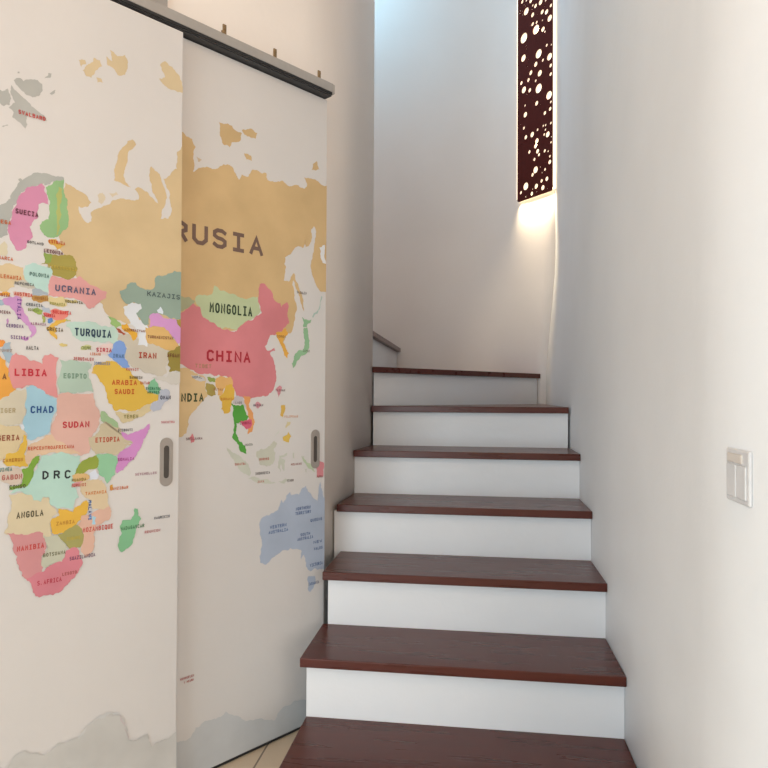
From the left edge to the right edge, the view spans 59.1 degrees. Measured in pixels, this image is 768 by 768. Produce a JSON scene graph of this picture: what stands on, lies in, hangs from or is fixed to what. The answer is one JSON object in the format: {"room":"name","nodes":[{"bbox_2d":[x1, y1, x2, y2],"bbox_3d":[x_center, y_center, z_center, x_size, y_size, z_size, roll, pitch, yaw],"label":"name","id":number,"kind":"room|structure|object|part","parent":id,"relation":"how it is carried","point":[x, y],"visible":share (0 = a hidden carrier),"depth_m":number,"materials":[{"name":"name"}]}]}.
{"room":"home staircase","nodes":[
{"label":"home staircase","id":0,"kind":"room"},
{"bbox_2d":[218,730,298,767],"bbox_3d":[-0.699,1.169,0.832,6.800,0.120,7.700,0,-1,8],"label":"floor","id":1,"kind":"structure","parent":0,"point":[271,755],"depth_m":2.05,"materials":[{"name":"beige tile"}]},
{"bbox_2d":[279,331,636,767],"bbox_3d":[0.052,0.359,2.994,1.501,1.575,2.723,0,-1,8],"label":"staircase","id":2,"kind":"structure","parent":1,"relation":"on","point":[466,626],"depth_m":2.15,"materials":[{"name":"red wood"}]},
{"bbox_2d":[167,0,374,623],"bbox_3d":[-2.923,-1.143,1.550,2.794,4.500,6.116,-1,-1,43],"label":"wall","id":3,"kind":"structure","parent":0,"point":[335,38],"depth_m":2.58,"materials":[{"name":"beige paint"}]},
{"bbox_2d":[153,0,167,6],"bbox_3d":[-0.667,-1.101,1.899,0.040,0.140,0.135,-1,-1,43],"label":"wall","id":4,"kind":"structure","parent":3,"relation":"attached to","point":[163,2],"depth_m":1.94,"materials":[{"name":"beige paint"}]},
{"bbox_2d":[0,0,334,767],"bbox_3d":[-0.710,0.028,1.775,0.132,2.188,1.490,-1,-1,43],"label":"sliding door","id":5,"kind":"structure","parent":3,"relation":"in","point":[91,91],"depth_m":1.67,"materials":[{"name":"paint"}]},
{"bbox_3d":[-0.584,0.209,1.815,0.004,0.130,0.037,-1,-1,43],"label":"pull handle","id":6,"kind":"part","parent":5,"relation":"part of","materials":[{"name":"silver metal"}]},
{"bbox_3d":[-0.711,-1.027,1.797,0.113,0.079,1.490,-1,-1,43],"label":"door rail","id":7,"kind":"part","parent":5,"relation":"part of","materials":[{"name":"grey metal"}]},
{"bbox_2d":[176,38,326,767],"bbox_3d":[-0.518,0.072,1.985,0.035,2.107,0.902,-1,-1,43],"label":"sliding door","id":8,"kind":"structure","parent":5,"relation":"hanging from","point":[251,500],"depth_m":2.07,"materials":[{"name":"paint"}]},
{"bbox_3d":[-0.231,0.218,2.270,0.004,0.130,0.037,-1,-1,43],"label":"pull handle","id":9,"kind":"part","parent":8,"relation":"part of","materials":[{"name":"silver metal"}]},
{"bbox_2d":[373,0,555,403],"bbox_3d":[-0.260,-1.083,4.380,3.500,4.500,0.625,0,-1,8],"label":"wall","id":10,"kind":"structure","parent":0,"point":[464,269],"depth_m":4.34,"materials":[{"name":"white paint"}]},
{"bbox_2d":[517,0,555,201],"bbox_3d":[0.895,-1.742,4.011,0.037,1.281,0.314,1,-1,-31],"label":"wall lamp","id":11,"kind":"object","parent":10,"relation":"attached to","point":[536,19],"visible":1,"depth_m":3.98,"materials":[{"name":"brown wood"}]},
{"bbox_2d":[546,0,767,767],"bbox_3d":[0.972,-1.109,2.296,0.498,4.500,3.175,0,-1,8],"label":"wall","id":12,"kind":"structure","parent":0,"point":[657,358],"depth_m":1.40,"materials":[{"name":"white paint"}]},
{"bbox_2d":[726,447,752,507],"bbox_3d":[0.541,0.141,1.034,0.008,0.082,0.092,0,-1,8],"label":"light switch","id":13,"kind":"object","parent":12,"relation":"attached to","point":[738,462],"visible":1,"depth_m":1.02,"materials":[{"name":"white plastic"}]}
]}

